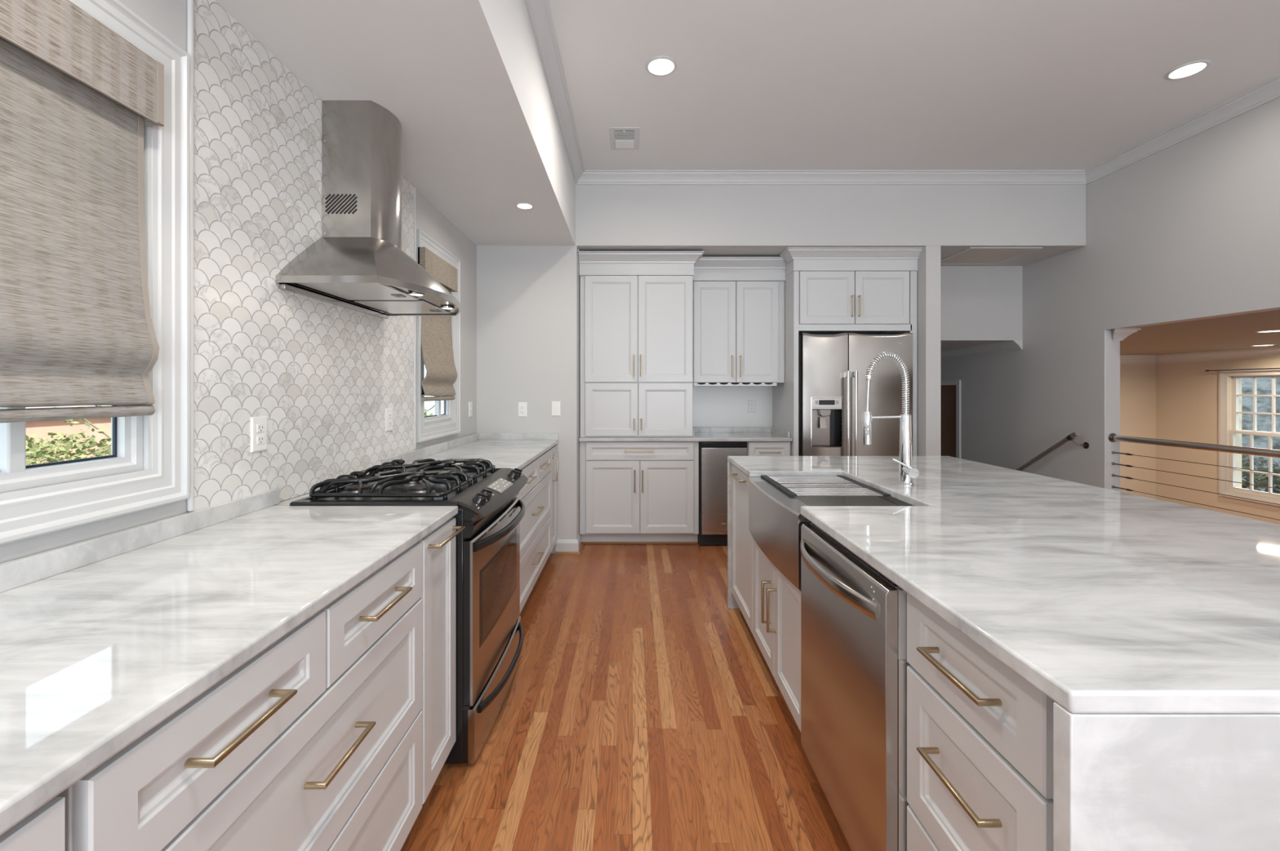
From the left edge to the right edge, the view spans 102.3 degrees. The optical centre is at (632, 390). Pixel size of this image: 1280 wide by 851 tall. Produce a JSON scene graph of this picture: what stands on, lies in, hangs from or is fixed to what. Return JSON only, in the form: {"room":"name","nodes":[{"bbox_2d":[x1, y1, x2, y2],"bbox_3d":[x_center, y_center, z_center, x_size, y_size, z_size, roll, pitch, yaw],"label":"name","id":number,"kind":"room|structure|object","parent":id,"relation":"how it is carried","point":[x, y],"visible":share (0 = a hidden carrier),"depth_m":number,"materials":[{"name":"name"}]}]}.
{"room":"kitchen","nodes":[
{"label":"kitchen","id":0,"kind":"room"},
{"bbox_2d":[0,0,476,564],"bbox_3d":[-1.285,0.120,0.425,0.060,2.576,7.450,0,0,0],"label":"wall","id":1,"kind":"structure","parent":0,"point":[169,17],"depth_m":1.45,"materials":[{"name":"paint"}]},
{"bbox_2d":[0,0,189,544],"bbox_3d":[-1.266,-0.319,0.768,0.071,1.237,1.336,0,0,0],"label":"window","id":2,"kind":"structure","parent":1,"relation":"in","point":[147,467],"depth_m":1.34,"materials":[{"name":"paint"}]},
{"bbox_2d":[0,0,164,422],"bbox_3d":[-1.217,-0.385,0.750,0.055,0.895,1.140,0,0,0],"label":"roman shade","id":3,"kind":"object","parent":2,"relation":"attached to","point":[77,328],"visible":1,"depth_m":1.12,"materials":[{"name":"fabric"}]},
{"bbox_2d":[186,0,416,511],"bbox_3d":[-1.248,-0.387,2.204,0.014,1.561,1.513,0,0,0],"label":"tile backsplash","id":4,"kind":"structure","parent":1,"relation":"attached to","point":[324,376],"depth_m":1.76,"materials":[{"name":"tile"}]},
{"bbox_2d":[250,416,266,453],"bbox_3d":[-1.245,0.144,1.722,0.009,0.116,0.072,0,0,0],"label":"wall outlet","id":5,"kind":"object","parent":4,"relation":"attached to","point":[258,424],"visible":1,"depth_m":1.71,"materials":[{"name":"white plastic"}]},
{"bbox_2d":[257,423,264,432],"bbox_3d":[-1.242,0.124,1.722,0.003,0.028,0.033,0,0,0],"label":"receptacle","id":6,"kind":"object","parent":5,"relation":"attached to","point":[260,427],"depth_m":1.72,"materials":[{"name":"white plastic"}]},
{"bbox_2d":[257,435,264,444],"bbox_3d":[-1.242,0.164,1.722,0.003,0.028,0.033,0,0,0],"label":"receptacle","id":7,"kind":"object","parent":5,"relation":"attached to","point":[260,438],"depth_m":1.72,"materials":[{"name":"white plastic"}]},
{"bbox_2d":[385,408,392,431],"bbox_3d":[-1.245,0.148,2.640,0.009,0.116,0.072,0,0,0],"label":"wall outlet","id":8,"kind":"object","parent":4,"relation":"attached to","point":[388,412],"visible":1,"depth_m":2.63,"materials":[{"name":"white plastic"}]},
{"bbox_2d":[275,100,460,319],"bbox_3d":[-1.010,-0.763,2.205,0.475,0.807,0.804,0,0,0],"label":"range hood","id":9,"kind":"object","parent":1,"relation":"attached to","point":[359,264],"visible":1,"depth_m":2.07,"materials":[{"name":"metal"}]},
{"bbox_2d":[407,291,425,296],"bbox_3d":[-0.860,-0.386,2.055,0.066,0.010,0.066,0,0,0],"label":"lamp","id":10,"kind":"object","parent":9,"relation":"on","point":[409,293],"depth_m":2.04,"materials":[{"name":"white glass"}]},
{"bbox_2d":[440,305,454,309],"bbox_3d":[-0.860,-0.386,2.395,0.066,0.010,0.066,0,0,0],"label":"lamp","id":11,"kind":"object","parent":9,"relation":"on","point":[442,307],"depth_m":2.38,"materials":[{"name":"white glass"}]},
{"bbox_2d":[416,229,460,442],"bbox_3d":[-1.266,-0.319,3.338,0.071,1.237,0.707,0,0,0],"label":"window","id":12,"kind":"structure","parent":1,"relation":"in","point":[438,425],"depth_m":3.33,"materials":[{"name":"paint"}]},
{"bbox_2d":[417,247,457,401],"bbox_3d":[-1.217,-0.385,3.258,0.054,0.895,0.546,0,0,0],"label":"roman shade","id":13,"kind":"object","parent":12,"relation":"attached to","point":[437,347],"visible":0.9,"depth_m":3.23,"materials":[{"name":"fabric"}]},
{"bbox_2d":[468,401,472,417],"bbox_3d":[-1.248,0.143,3.985,0.014,0.116,0.072,0,0,0],"label":"light switch","id":14,"kind":"object","parent":1,"relation":"attached to","point":[470,403],"visible":1,"depth_m":3.97,"materials":[{"name":"white plastic"}]},
{"bbox_2d":[214,0,575,245],"bbox_3d":[-0.887,-1.455,0.425,0.855,0.574,7.450,0,0,0],"label":"ceiling","id":15,"kind":"structure","parent":0,"point":[464,82],"depth_m":2.05,"materials":[{"name":"paint"}]},
{"bbox_2d":[515,202,533,208],"bbox_3d":[-0.680,-1.165,3.250,0.111,0.008,0.111,0,0,0],"label":"recessed light","id":16,"kind":"object","parent":15,"relation":"in","point":[520,205],"visible":1,"depth_m":3.25,"materials":[{"name":"paint"}]},
{"bbox_2d":[476,245,580,553],"bbox_3d":[-0.882,0.020,4.600,0.865,2.576,0.900,0,0,0],"label":"wall","id":17,"kind":"structure","parent":0,"point":[528,297],"depth_m":4.15,"materials":[{"name":"paint"}]},
{"bbox_2d":[518,402,527,417],"bbox_3d":[-0.885,0.151,4.146,0.072,0.116,0.009,0,0,0],"label":"wall outlet","id":18,"kind":"object","parent":17,"relation":"attached to","point":[522,406],"visible":1,"depth_m":4.14,"materials":[{"name":"white plastic"}]},
{"bbox_2d":[551,401,560,416],"bbox_3d":[-0.617,0.144,4.143,0.072,0.116,0.014,0,0,0],"label":"light switch","id":19,"kind":"object","parent":17,"relation":"attached to","point":[556,406],"visible":1,"depth_m":4.14,"materials":[{"name":"white plastic"}]},
{"bbox_2d":[555,533,580,551],"bbox_3d":[-0.527,1.252,4.222,0.186,0.112,0.176,0,0,0],"label":"baseboard","id":20,"kind":"structure","parent":17,"relation":"attached to","point":[561,545],"depth_m":4.13,"materials":[{"name":"paint"}]},
{"bbox_2d":[400,542,851,850],"bbox_3d":[1.167,1.368,0.875,4.965,0.120,8.350,0,0,0],"label":"floor","id":21,"kind":"structure","parent":0,"point":[640,711],"depth_m":1.97,"materials":[{"name":"brown wood"}]},
{"bbox_2d":[0,797,65,850],"bbox_3d":[-0.928,0.867,0.129,0.645,0.883,0.858,0,0,0],"label":"base cabinet","id":22,"kind":"object","parent":21,"relation":"on","point":[43,830],"visible":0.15,"depth_m":0.53,"materials":[{"name":"paint"}]},
{"bbox_2d":[0,488,457,835],"bbox_3d":[-0.926,0.383,1.093,0.656,0.082,2.885,0,0,0],"label":"countertop","id":23,"kind":"structure","parent":22,"relation":"on","point":[104,639],"depth_m":0.92,"materials":[{"name":"stone"}]},
{"bbox_2d":[55,542,422,850],"bbox_3d":[-0.909,0.867,1.033,0.685,0.883,0.918,0,0,0],"label":"base cabinet","id":24,"kind":"object","parent":21,"relation":"on","point":[313,743],"visible":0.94,"depth_m":0.94,"materials":[{"name":"paint"}]},
{"bbox_2d":[289,458,528,764],"bbox_3d":[-0.824,0.814,2.155,0.696,0.987,0.784,0,0,0],"label":"gas range","id":25,"kind":"object","parent":21,"relation":"on","point":[490,635],"visible":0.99,"depth_m":1.91,"materials":[{"name":"black metal"}]},
{"bbox_2d":[289,468,501,506],"bbox_3d":[-0.886,0.386,2.155,0.572,0.014,0.784,0,0,0],"label":"cooktop","id":26,"kind":"object","parent":25,"relation":"in","point":[460,495],"depth_m":1.88,"materials":[{"name":"black metal"}]},
{"bbox_2d":[418,517,465,804],"bbox_3d":[-0.909,0.867,1.635,0.685,0.883,0.278,0,0,0],"label":"base cabinet","id":27,"kind":"object","parent":21,"relation":"on","point":[438,547],"visible":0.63,"depth_m":1.63,"materials":[{"name":"paint"}]},
{"bbox_2d":[515,449,551,614],"bbox_3d":[-0.909,0.867,3.188,0.685,0.883,1.301,0,0,0],"label":"base cabinet","id":28,"kind":"object","parent":21,"relation":"on","point":[535,495],"visible":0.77,"depth_m":3.20,"materials":[{"name":"paint"}]},
{"bbox_2d":[381,433,558,469],"bbox_3d":[-0.926,0.382,3.343,0.656,0.085,1.612,0,0,0],"label":"countertop","id":29,"kind":"structure","parent":28,"relation":"on","point":[510,451],"depth_m":3.42,"materials":[{"name":"stone"}]},
{"bbox_2d":[549,444,557,551],"bbox_3d":[-0.909,0.867,3.994,0.685,0.883,0.307,0,0,0],"label":"base cabinet","id":30,"kind":"object","parent":21,"relation":"on","point":[553,471],"visible":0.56,"depth_m":4.02,"materials":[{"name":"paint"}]},
{"bbox_2d":[579,441,698,544],"bbox_3d":[0.055,0.867,4.601,1.002,0.883,0.642,0,0,0],"label":"base cabinet","id":31,"kind":"object","parent":21,"relation":"on","point":[631,492],"visible":0.94,"depth_m":4.33,"materials":[{"name":"paint"}]},
{"bbox_2d":[578,426,791,441],"bbox_3d":[0.442,0.384,4.611,1.779,0.080,0.626,0,0,0],"label":"countertop","id":32,"kind":"structure","parent":31,"relation":"on","point":[700,433],"depth_m":4.40,"materials":[{"name":"stone"}]},
{"bbox_2d":[577,251,704,437],"bbox_3d":[0.070,-0.378,4.580,1.034,1.541,0.684,0,0,0],"label":"pantry cabinet","id":33,"kind":"object","parent":32,"relation":"on","point":[637,307],"visible":1,"depth_m":4.33,"materials":[{"name":"paint"}]},
{"bbox_2d":[697,441,746,546],"bbox_3d":[0.761,0.868,4.609,0.402,0.880,0.626,0,0,0],"label":"dishwasher","id":34,"kind":"object","parent":21,"relation":"on","point":[713,455],"visible":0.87,"depth_m":4.30,"materials":[{"name":"silver metal"}]},
{"bbox_2d":[729,464,752,634],"bbox_3d":[1.045,0.867,2.814,0.990,0.883,0.550,0,0,0],"label":"base cabinet","id":35,"kind":"object","parent":21,"relation":"on","point":[741,537],"visible":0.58,"depth_m":2.85,"materials":[{"name":"paint"}]},
{"bbox_2d":[746,441,791,456],"bbox_3d":[1.148,0.867,4.601,0.366,0.883,0.642,0,0,0],"label":"base cabinet","id":36,"kind":"object","parent":21,"relation":"on","point":[753,448],"visible":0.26,"depth_m":4.32,"materials":[{"name":"paint"}]},
{"bbox_2d":[752,537,800,732],"bbox_3d":[1.045,1.002,2.152,0.990,0.612,0.768,0,0,0],"label":"base cabinet","id":37,"kind":"object","parent":21,"relation":"on","point":[776,602],"visible":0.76,"depth_m":2.09,"materials":[{"name":"paint"}]},
{"bbox_2d":[772,247,923,456],"bbox_3d":[1.806,0.070,4.555,1.104,2.475,0.734,0,0,0],"label":"tall cabinet","id":38,"kind":"object","parent":21,"relation":"on","point":[828,291],"visible":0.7,"depth_m":4.27,"materials":[{"name":"paint"}]},
{"bbox_2d":[800,523,911,850],"bbox_3d":[0.849,0.872,1.460,0.663,0.872,0.589,0,0,0],"label":"dishwasher","id":39,"kind":"object","parent":21,"relation":"on","point":[854,664],"visible":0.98,"depth_m":1.32,"materials":[{"name":"silver metal"}]},
{"bbox_2d":[798,333,912,456],"bbox_3d":[1.845,0.416,4.530,0.910,1.784,0.750,0,0,0],"label":"refrigerator","id":40,"kind":"object","parent":21,"relation":"on","point":[833,368],"visible":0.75,"depth_m":4.22,"materials":[{"name":"silver metal"}]},
{"bbox_2d":[906,592,1054,850],"bbox_3d":[1.065,0.867,0.933,0.980,0.883,0.454,0,0,0],"label":"base cabinet","id":41,"kind":"object","parent":21,"relation":"on","point":[980,735],"visible":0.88,"depth_m":0.94,"materials":[{"name":"paint"}]},
{"bbox_2d":[727,456,1279,850],"bbox_3d":[1.242,0.851,1.897,1.337,0.913,2.446,0,0,0],"label":"countertop","id":42,"kind":"structure","parent":21,"relation":"on","point":[1151,627],"depth_m":0.90,"materials":[{"name":"stone"}]},
{"bbox_2d":[748,476,912,591],"bbox_3d":[0.804,0.556,2.149,0.512,0.268,0.778,0,0,0],"label":"sink","id":43,"kind":"object","parent":42,"relation":"in","point":[775,520],"visible":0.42,"depth_m":2.06,"materials":[{"name":"silver metal"}]},
{"bbox_2d":[760,475,890,497],"bbox_3d":[0.827,0.417,2.293,0.398,0.008,0.482,0,0,0],"label":"drying rack","id":44,"kind":"object","parent":43,"relation":"on","point":[840,485],"visible":1,"depth_m":2.24,"materials":[{"name":"silver metal"}]},
{"bbox_2d":[794,496,912,523],"bbox_3d":[0.847,0.547,2.149,0.426,0.242,0.778,0,0,0],"label":"basin","id":45,"kind":"object","parent":43,"relation":"in","point":[802,500],"depth_m":2.43,"materials":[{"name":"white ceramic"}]},
{"bbox_2d":[861,351,919,486],"bbox_3d":[1.069,0.115,2.139,0.214,0.558,0.111,0,0,0],"label":"kitchen faucet","id":46,"kind":"object","parent":42,"relation":"on","point":[907,472],"visible":1,"depth_m":2.15,"materials":[{"name":"silver metal"}]},
{"bbox_2d":[693,383,772,426],"bbox_3d":[0.955,0.070,4.987,2.810,2.476,0.125,0,0,0],"label":"wall","id":47,"kind":"structure","parent":0,"point":[713,406],"depth_m":4.93,"materials":[{"name":"white paint"}]},
{"bbox_2d":[693,257,786,383],"bbox_3d":[0.922,-0.610,4.670,0.826,1.077,0.504,0,0,0],"label":"upper cabinet","id":48,"kind":"object","parent":47,"relation":"attached to","point":[739,302],"visible":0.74,"depth_m":4.51,"materials":[{"name":"paint"}]},
{"bbox_2d":[693,382,777,386],"bbox_3d":[0.893,-0.057,4.707,0.727,0.028,0.415,0,0,0],"label":"stemware rack","id":49,"kind":"object","parent":48,"relation":"attached to","point":[694,384],"visible":0.91,"depth_m":4.50,"materials":[{"name":"paint"}]},
{"bbox_2d":[747,400,755,413],"bbox_3d":[1.137,0.150,4.921,0.072,0.116,0.009,0,0,0],"label":"wall outlet","id":50,"kind":"object","parent":47,"relation":"attached to","point":[751,404],"visible":1,"depth_m":4.92,"materials":[{"name":"white plastic"}]},
{"bbox_2d":[575,184,1086,456],"bbox_3d":[1.565,0.113,5.575,4.170,3.710,2.850,0,0,0],"label":"wall","id":51,"kind":"structure","parent":0,"point":[717,220],"depth_m":4.15,"materials":[{"name":"paint"}]},
{"bbox_2d":[524,0,584,184],"bbox_3d":[-0.419,-1.700,0.475,0.082,0.084,7.350,0,0,0],"label":"crown molding","id":52,"kind":"structure","parent":51,"relation":"attached to","point":[538,11],"depth_m":2.78,"materials":[{"name":"paint"}]},
{"bbox_2d":[555,544,582,555],"bbox_3d":[-0.518,1.299,4.228,0.204,0.018,0.224,0,0,0],"label":"trim","id":53,"kind":"structure","parent":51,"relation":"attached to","point":[579,553],"depth_m":4.12,"materials":[{"name":"brown wood"}]},
{"bbox_2d":[577,169,1086,184],"bbox_3d":[1.595,-1.700,4.109,4.110,0.084,0.082,0,0,0],"label":"crown molding","id":54,"kind":"structure","parent":51,"relation":"attached to","point":[588,176],"depth_m":4.11,"materials":[{"name":"paint"}]},
{"bbox_2d":[547,0,1279,169],"bbox_3d":[1.625,-1.792,0.475,4.290,0.100,7.550,0,0,0],"label":"ceiling","id":55,"kind":"structure","parent":0,"point":[754,84],"depth_m":2.84,"materials":[{"name":"paint"}]},
{"bbox_2d":[608,127,639,150],"bbox_3d":[-0.055,-1.734,3.565,0.200,0.016,0.310,0,0,0],"label":"ceiling vent","id":56,"kind":"object","parent":55,"relation":"in","point":[621,138],"visible":1,"depth_m":3.55,"materials":[{"name":"metal"}]},
{"bbox_2d":[645,56,676,75],"bbox_3d":[0.153,-1.739,2.767,0.169,0.008,0.169,0,0,0],"label":"recessed light","id":57,"kind":"object","parent":55,"relation":"in","point":[658,65],"visible":1,"depth_m":2.76,"materials":[{"name":"paint"}]},
{"bbox_2d":[1164,59,1210,79],"bbox_3d":[3.010,-1.739,2.800,0.169,0.008,0.169,0,0,0],"label":"recessed light","id":58,"kind":"object","parent":55,"relation":"in","point":[1188,69],"visible":1,"depth_m":2.79,"materials":[{"name":"paint"}]},
{"bbox_2d":[940,341,1005,350],"bbox_3d":[3.065,-0.522,6.015,1.170,0.100,2.170,0,0,0],"label":"ceiling","id":59,"kind":"structure","parent":0,"point":[944,344],"depth_m":5.20,"materials":[{"name":"paint"}]},
{"bbox_2d":[940,266,1022,341],"bbox_3d":[3.065,-0.820,4.880,1.170,0.696,0.100,0,0,0],"label":"wall header","id":60,"kind":"structure","parent":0,"point":[978,303],"depth_m":4.83,"materials":[{"name":"paint"}]},
{"bbox_2d":[940,247,1042,264],"bbox_3d":[3.040,-1.163,4.465,0.590,0.010,0.540,0,0,0],"label":"ceiling","id":61,"kind":"structure","parent":0,"point":[971,255],"depth_m":4.42,"materials":[{"name":"paint"}]},
{"bbox_2d":[940,97,1279,488],"bbox_3d":[3.709,0.113,1.900,0.118,3.710,10.400,0,0,0],"label":"wall","id":62,"kind":"structure","parent":0,"point":[1188,230],"depth_m":3.83,"materials":[{"name":"paint"}]},
{"bbox_2d":[940,379,960,458],"bbox_3d":[3.681,0.923,6.188,0.098,2.090,0.905,0,0,0],"label":"door","id":63,"kind":"structure","parent":62,"relation":"in","point":[950,390],"depth_m":5.97,"materials":[{"name":"paint"}]},
{"bbox_2d":[1015,431,1088,471],"bbox_3d":[3.596,0.926,5.066,0.108,1.208,1.884,0,0,0],"label":"stair handrail","id":64,"kind":"object","parent":62,"relation":"attached to","point":[1073,436],"visible":0.5,"depth_m":4.35,"materials":[{"name":"black metal"}]},
{"bbox_2d":[1103,329,1119,491],"bbox_3d":[3.709,0.418,3.994,0.119,1.780,0.012,0,0,0],"label":"door frame","id":65,"kind":"structure","parent":62,"relation":"attached to","point":[1111,348],"depth_m":3.99,"materials":[{"name":"paint"}]},
{"bbox_2d":[1084,75,1279,184],"bbox_3d":[3.609,-1.700,0.475,0.082,0.084,7.350,0,0,0],"label":"crown molding","id":66,"kind":"structure","parent":62,"relation":"attached to","point":[1268,91],"depth_m":3.33,"materials":[{"name":"paint"}]},
{"bbox_2d":[1108,433,1279,520],"bbox_3d":[3.712,0.630,2.194,0.072,0.606,3.588,0,0,0],"label":"cable railing","id":67,"kind":"object","parent":62,"relation":"attached to","point":[1113,437],"visible":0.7,"depth_m":3.39,"materials":[{"name":"silver metal"}]},
{"bbox_2d":[1120,364,1155,498],"bbox_3d":[5.434,0.748,2.750,3.332,2.440,8.500,0,0,0],"label":"wall","id":68,"kind":"structure","parent":0,"point":[1137,381],"depth_m":6.90,"materials":[{"name":"beige paint"}]},
{"bbox_2d":[940,328,1279,364],"bbox_3d":[5.284,-0.417,2.800,3.432,0.110,8.400,0,0,0],"label":"crown molding","id":69,"kind":"structure","parent":68,"relation":"attached to","point":[1272,352],"depth_m":5.86,"materials":[{"name":"paint"}]},
{"bbox_2d":[1204,368,1279,372],"bbox_3d":[6.958,-0.240,5.520,0.084,0.027,1.440,0,0,0],"label":"curtain rod","id":70,"kind":"object","parent":68,"relation":"attached to","point":[1206,371],"visible":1,"depth_m":5.86,"materials":[{"name":"brown metal"}]},
{"bbox_2d":[1120,310,1279,355],"bbox_3d":[5.434,-0.522,2.750,3.332,0.100,8.500,0,0,0],"label":"ceiling","id":71,"kind":"structure","parent":0,"point":[1237,331],"depth_m":4.49,"materials":[{"name":"paint"}]},
{"bbox_2d":[1249,344,1276,346],"bbox_3d":[6.500,-0.469,5.320,0.174,0.008,0.174,0,0,0],"label":"recessed light","id":72,"kind":"object","parent":71,"relation":"in","point":[1259,344],"visible":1,"depth_m":5.31,"materials":[{"name":"paint"}]},
{"bbox_2d":[1254,329,1279,333],"bbox_3d":[5.020,-0.469,4.050,0.174,0.008,0.174,0,0,0],"label":"recessed light","id":73,"kind":"object","parent":71,"relation":"in","point":[1269,331],"visible":1,"depth_m":4.07,"materials":[{"name":"paint"}]},
{"bbox_2d":[1155,357,1279,524],"bbox_3d":[7.075,0.748,2.750,0.150,2.440,8.500,0,0,0],"label":"wall","id":74,"kind":"structure","parent":0,"point":[1187,396],"depth_m":6.42,"materials":[{"name":"beige paint"}]},
{"bbox_2d":[1218,367,1279,506],"bbox_3d":[7.038,0.495,5.505,0.124,1.505,1.280,0,0,0],"label":"window","id":75,"kind":"structure","parent":74,"relation":"in","point":[1255,374],"depth_m":5.94,"materials":[{"name":"paint"}]},
{"label":"outside","id":76,"kind":"structure","parent":0,"visible":0},
{"bbox_3d":[-20.728,3.958,10.000,38.545,0.100,70.000,0,0,0],"label":"garden","id":77,"kind":"object","parent":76,"visible":0},
{"bbox_2d":[26,432,111,465],"bbox_3d":[-8.411,2.257,7.402,3.001,3.309,2.235,0,0,0],"label":"bush","id":78,"kind":"object","parent":77,"relation":"on","point":[34,451],"visible":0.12,"depth_m":7.37,"materials":[{"name":"green plant"}]},
{"bbox_2d":[26,405,111,465],"bbox_3d":[-16.500,1.508,16.500,5.400,4.800,19.400,0,0,0],"label":"house","id":79,"kind":"structure","parent":77,"relation":"on","point":[42,428],"depth_m":12.79,"materials":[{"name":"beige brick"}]},
{"bbox_2d":[53,405,111,455],"bbox_3d":[-10.807,1.053,11.638,3.872,5.713,3.729,0,0,0],"label":"tree","id":80,"kind":"object","parent":77,"relation":"on","point":[87,423],"visible":0.04,"depth_m":10.37,"materials":[{"name":"green plant"}]},
{"bbox_2d":[424,407,432,416],"bbox_3d":[-4.880,2.050,10.415,2.841,3.724,2.873,0,0,0],"label":"bush","id":81,"kind":"object","parent":77,"relation":"on","point":[425,410],"visible":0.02,"depth_m":10.44,"materials":[{"name":"green plant"}]},
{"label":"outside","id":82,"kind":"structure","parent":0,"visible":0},
{"bbox_3d":[18.600,3.958,5.000,22.800,0.100,50.000,0,0,0],"label":"ground","id":83,"kind":"structure","parent":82,"visible":0},
{"bbox_2d":[1241,377,1279,491],"bbox_3d":[13.250,0.208,10.000,4.100,7.400,14.400,0,0,0],"label":"house","id":84,"kind":"structure","parent":83,"relation":"on","point":[1264,384],"depth_m":9.45,"materials":[{"name":"grey stone"}]},
{"bbox_2d":[1241,454,1279,494],"bbox_3d":[9.708,2.454,8.288,1.812,2.915,1.663,0,0,0],"label":"bush","id":85,"kind":"object","parent":83,"relation":"on","point":[1264,481],"visible":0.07,"depth_m":8.07,"materials":[{"name":"green plant"}]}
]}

